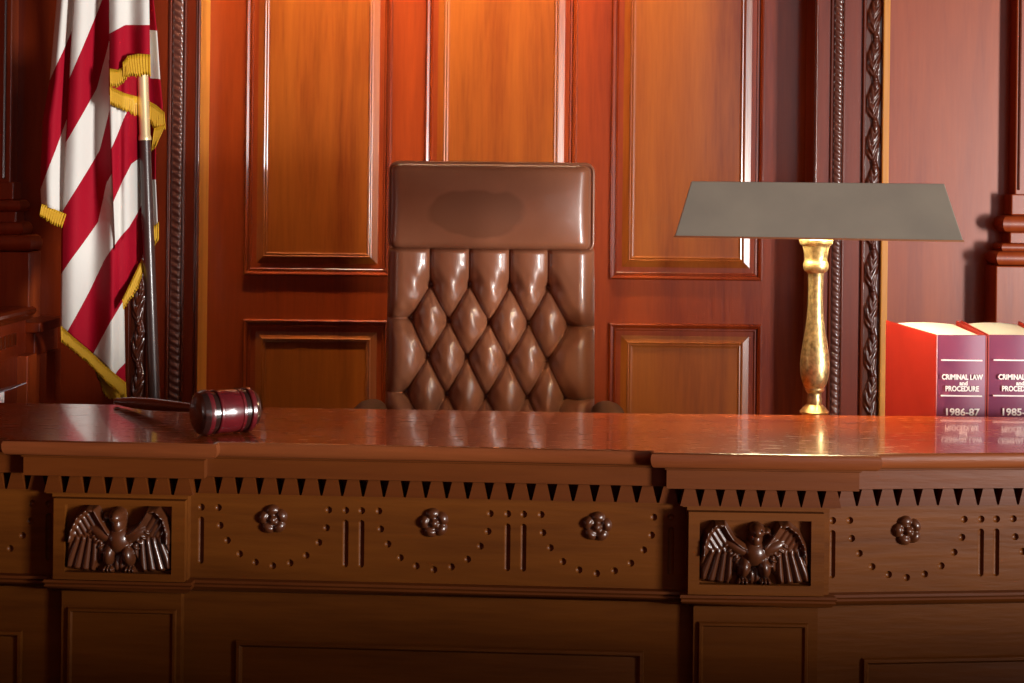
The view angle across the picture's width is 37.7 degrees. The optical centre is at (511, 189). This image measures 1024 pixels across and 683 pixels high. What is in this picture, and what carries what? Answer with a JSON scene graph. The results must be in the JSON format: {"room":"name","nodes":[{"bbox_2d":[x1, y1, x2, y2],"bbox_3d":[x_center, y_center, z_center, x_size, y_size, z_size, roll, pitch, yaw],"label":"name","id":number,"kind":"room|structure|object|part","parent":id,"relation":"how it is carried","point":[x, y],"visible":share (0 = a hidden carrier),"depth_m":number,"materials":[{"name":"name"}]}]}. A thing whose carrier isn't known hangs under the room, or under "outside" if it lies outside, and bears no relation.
{"room":"courtroom","nodes":[
{"label":"courtroom","id":0,"kind":"room"},
{"bbox_2d":[17,0,1010,414],"bbox_3d":[0.610,-0.883,4.880,9.600,4.140,0.240,1,0,0],"label":"wall","id":1,"kind":"structure","parent":0,"point":[312,105],"depth_m":4.84,"materials":[{"name":"brown wood"}]},
{"bbox_2d":[0,0,42,402],"bbox_3d":[-1.729,-0.910,4.706,0.504,4.140,0.128,1,0,0],"label":"column","id":2,"kind":"structure","parent":1,"relation":"attached to","point":[20,264],"depth_m":4.70,"materials":[{"name":"brown wood"}]},
{"bbox_2d":[120,0,210,402],"bbox_3d":[-1.089,-0.902,4.772,0.240,4.140,0.176,1,0,0],"label":"trim","id":3,"kind":"structure","parent":1,"relation":"attached to","point":[183,26],"depth_m":4.70,"materials":[{"name":"brown wood"}]},
{"bbox_3d":[-0.635,0.735,4.837,0.473,0.636,0.017,1,0,0],"label":"panel moulding","id":4,"kind":"part","parent":1,"relation":"part of","materials":[{"name":"brown wood"}]},
{"bbox_3d":[-0.635,0.735,4.838,0.422,0.585,0.014,1,0,0],"label":"raised panel","id":5,"kind":"part","parent":1,"relation":"part of","materials":[{"name":"brown wood"}]},
{"bbox_3d":[-0.622,-0.470,4.838,0.422,1.444,0.014,1,0,0],"label":"raised panel","id":6,"kind":"part","parent":1,"relation":"part of","materials":[{"name":"brown wood"}]},
{"bbox_3d":[-0.622,-0.470,4.837,0.473,1.495,0.017,1,0,0],"label":"panel moulding","id":7,"kind":"part","parent":1,"relation":"part of","materials":[{"name":"brown wood"}]},
{"bbox_3d":[-0.034,-0.463,4.837,0.490,1.495,0.017,1,0,0],"label":"panel moulding","id":8,"kind":"part","parent":1,"relation":"part of","materials":[{"name":"brown wood"}]},
{"bbox_3d":[-0.034,-0.463,4.838,0.439,1.444,0.014,1,0,0],"label":"raised panel","id":9,"kind":"part","parent":1,"relation":"part of","materials":[{"name":"brown wood"}]},
{"bbox_3d":[0.555,0.749,4.838,0.443,0.585,0.014,1,0,0],"label":"raised panel","id":10,"kind":"part","parent":1,"relation":"part of","materials":[{"name":"brown wood"}]},
{"bbox_3d":[0.555,0.749,4.837,0.494,0.636,0.017,1,0,0],"label":"panel moulding","id":11,"kind":"part","parent":1,"relation":"part of","materials":[{"name":"brown wood"}]},
{"bbox_3d":[0.568,-0.456,4.837,0.494,1.495,0.017,1,0,0],"label":"panel moulding","id":12,"kind":"part","parent":1,"relation":"part of","materials":[{"name":"brown wood"}]},
{"bbox_3d":[0.568,-0.456,4.838,0.443,1.444,0.014,1,0,0],"label":"raised panel","id":13,"kind":"part","parent":1,"relation":"part of","materials":[{"name":"brown wood"}]},
{"bbox_2d":[802,0,890,415],"bbox_3d":[1.071,-0.878,4.772,0.233,4.140,0.176,1,0,0],"label":"trim","id":14,"kind":"structure","parent":1,"relation":"attached to","point":[848,41],"depth_m":4.70,"materials":[{"name":"brown wood"}]},
{"bbox_2d":[984,0,1023,324],"bbox_3d":[1.759,-0.870,4.706,0.494,4.140,0.128,1,0,0],"label":"trim","id":15,"kind":"structure","parent":1,"relation":"attached to","point":[1004,273],"depth_m":4.69,"materials":[{"name":"brown wood"}]},
{"bbox_3d":[0.580,1.797,0.000,9.600,0.100,10.000,1,0,0],"label":"floor","id":16,"kind":"structure","parent":0,"visible":0},
{"bbox_2d":[0,403,1023,682],"bbox_3d":[-0.030,1.090,2.770,2.783,1.300,0.504,1,0,0],"label":"bench","id":17,"kind":"object","parent":16,"relation":"on","point":[305,545],"visible":1,"depth_m":2.63,"materials":[{"name":"brown wood"}]},
{"bbox_3d":[-1.009,1.147,2.683,0.261,0.724,0.008,1,0,3],"label":"panel","id":18,"kind":"part","parent":17,"relation":"part of","materials":[{"name":"brown wood"}]},
{"bbox_3d":[-0.687,0.612,2.629,0.233,0.141,0.016,1,0,3],"label":"eagle frame","id":19,"kind":"part","parent":17,"relation":"part of","materials":[{"name":"brown wood"}]},
{"bbox_3d":[-0.693,1.125,2.647,0.195,0.773,0.005,1,0,3],"label":"panel","id":20,"kind":"part","parent":17,"relation":"part of","materials":[{"name":"brown wood"}]},
{"bbox_2d":[113,387,261,435],"bbox_3d":[-0.622,0.393,2.835,0.114,0.080,0.468,1,0,-35],"label":"gavel","id":21,"kind":"object","parent":17,"relation":"on","point":[214,411],"visible":1,"depth_m":2.65,"materials":[{"name":"brown wood"}]},
{"bbox_3d":[-0.661,0.409,2.851,0.024,0.045,0.399,1,0,-42],"label":"handle","id":22,"kind":"part","parent":21,"relation":"part of","materials":[{"name":"black wood"}]},
{"bbox_3d":[-0.134,1.160,2.639,0.722,0.717,0.008,1,0,3],"label":"panel","id":23,"kind":"part","parent":17,"relation":"part of","materials":[{"name":"brown wood"}]},
{"bbox_3d":[0.034,0.486,2.632,2.647,0.040,0.177,1,0,0],"label":"cornice","id":24,"kind":"part","parent":17,"relation":"part of","materials":[{"name":"brown wood"}]},
{"bbox_3d":[0.030,0.705,2.638,2.643,0.026,0.129,1,0,0],"label":"moulding","id":25,"kind":"part","parent":17,"relation":"part of","materials":[{"name":"brown wood"}]},
{"bbox_3d":[0.413,1.137,2.598,0.190,0.775,0.005,1,0,1],"label":"panel","id":26,"kind":"part","parent":17,"relation":"part of","materials":[{"name":"brown wood"}]},
{"bbox_3d":[0.419,0.624,2.579,0.232,0.141,0.016,1,0,1],"label":"eagle frame","id":27,"kind":"part","parent":17,"relation":"part of","materials":[{"name":"brown wood"}]},
{"bbox_3d":[0.870,1.175,2.639,0.526,0.710,0.008,1,0,-5],"label":"panel","id":28,"kind":"part","parent":17,"relation":"part of","materials":[{"name":"brown wood"}]},
{"bbox_3d":[0.583,1.467,3.930,9.600,0.560,2.140,1,0,0],"label":"platform","id":29,"kind":"object","parent":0,"visible":0},
{"bbox_2d":[0,306,60,403],"bbox_3d":[-1.422,0.749,3.965,0.106,0.830,1.230,1,0,0],"label":"wooden railing","id":30,"kind":"object","parent":29,"relation":"on","point":[23,337],"visible":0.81,"depth_m":4.27,"materials":[{"name":"brown wood"}]},
{"bbox_3d":[-1.429,0.816,3.825,0.054,0.695,0.930,1,0,0],"label":"rail panel","id":31,"kind":"part","parent":30,"relation":"part of","materials":[{"name":"brown wood"}]},
{"bbox_3d":[-1.420,0.351,3.835,0.102,0.036,0.970,1,0,0],"label":"handrail","id":32,"kind":"part","parent":30,"relation":"part of","materials":[{"name":"brown wood"}]},
{"bbox_3d":[-1.398,0.817,4.280,0.052,0.695,0.080,1,0,0],"label":"post","id":33,"kind":"part","parent":30,"relation":"part of","materials":[{"name":"brown wood"}]},
{"bbox_3d":[-1.403,0.434,4.460,0.075,0.100,0.240,1,0,0],"label":"return rail","id":34,"kind":"part","parent":30,"relation":"part of","materials":[{"name":"brown wood"}]},
{"bbox_3d":[-1.387,0.824,4.530,0.026,0.681,0.060,1,0,0],"label":"return panel","id":35,"kind":"part","parent":30,"relation":"part of","materials":[{"name":"brown wood"}]},
{"bbox_2d":[40,0,165,399],"bbox_3d":[-1.101,0.210,4.360,0.514,1.915,0.330,1,0,0],"label":"flag","id":36,"kind":"object","parent":29,"relation":"on","point":[103,125],"visible":1,"depth_m":4.29,"materials":[{"name":"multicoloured fabric"}]},
{"bbox_2d":[354,161,623,412],"bbox_3d":[-0.059,0.552,3.792,0.694,1.254,0.665,1,0,0],"label":"chair","id":37,"kind":"object","parent":29,"relation":"on","point":[490,291],"visible":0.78,"depth_m":3.93,"materials":[{"name":"leather"}]},
{"bbox_3d":[-0.364,0.569,3.760,0.084,0.053,0.400,1,0,0],"label":"armrest","id":38,"kind":"part","parent":37,"relation":"part of","materials":[{"name":"brown leather"}]},
{"bbox_2d":[390,163,589,249],"bbox_3d":[-0.058,0.044,3.954,0.529,0.226,0.060,1,0,0],"label":"cushion","id":39,"kind":"object","parent":37,"relation":"on","point":[434,206],"depth_m":3.94,"materials":[{"name":"leather"}]},
{"bbox_3d":[0.246,0.574,3.760,0.084,0.053,0.400,1,0,0],"label":"armrest","id":40,"kind":"part","parent":37,"relation":"part of","materials":[{"name":"brown leather"}]},
{"bbox_3d":[0.190,0.845,3.203,2.840,0.675,0.335,1,0,0],"label":"writing desk","id":41,"kind":"object","parent":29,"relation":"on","visible":0},
{"bbox_2d":[0,382,26,402],"bbox_3d":[-1.176,0.457,3.250,0.215,0.070,0.140,1,0,0],"label":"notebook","id":42,"kind":"object","parent":41,"relation":"on","point":[2,390],"visible":0.63,"depth_m":3.28,"materials":[{"name":"white paper"}]},
{"bbox_2d":[674,181,963,414],"bbox_3d":[0.626,0.248,3.109,0.572,0.528,0.203,1,0,9],"label":"desk lamp","id":43,"kind":"object","parent":41,"relation":"on","point":[817,214],"visible":0.87,"depth_m":3.05,"materials":[{"name":"gold metal"}]},
{"bbox_3d":[0.633,0.283,3.130,0.069,0.365,0.069,1,0,0],"label":"stem","id":44,"kind":"part","parent":43,"relation":"part of","materials":[{"name":"gold metal"}]},
{"bbox_3d":[0.628,0.042,3.109,0.568,0.115,0.199,1,0,9],"label":"lamp shade","id":45,"kind":"part","parent":43,"relation":"part of","materials":[{"name":"metal"}]},
{"bbox_2d":[885,320,986,416],"bbox_3d":[0.901,0.401,3.196,0.160,0.228,0.207,1,0,0],"label":"book","id":46,"kind":"object","parent":41,"relation":"on","point":[932,369],"visible":0.97,"depth_m":3.12,"materials":[{"name":"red paper"}]},
{"bbox_2d":[960,321,1023,416],"bbox_3d":[1.049,0.402,3.196,0.133,0.229,0.207,1,0,0],"label":"book","id":47,"kind":"object","parent":41,"relation":"on","point":[1005,341],"visible":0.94,"depth_m":3.10,"materials":[{"name":"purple paper"}]}
]}

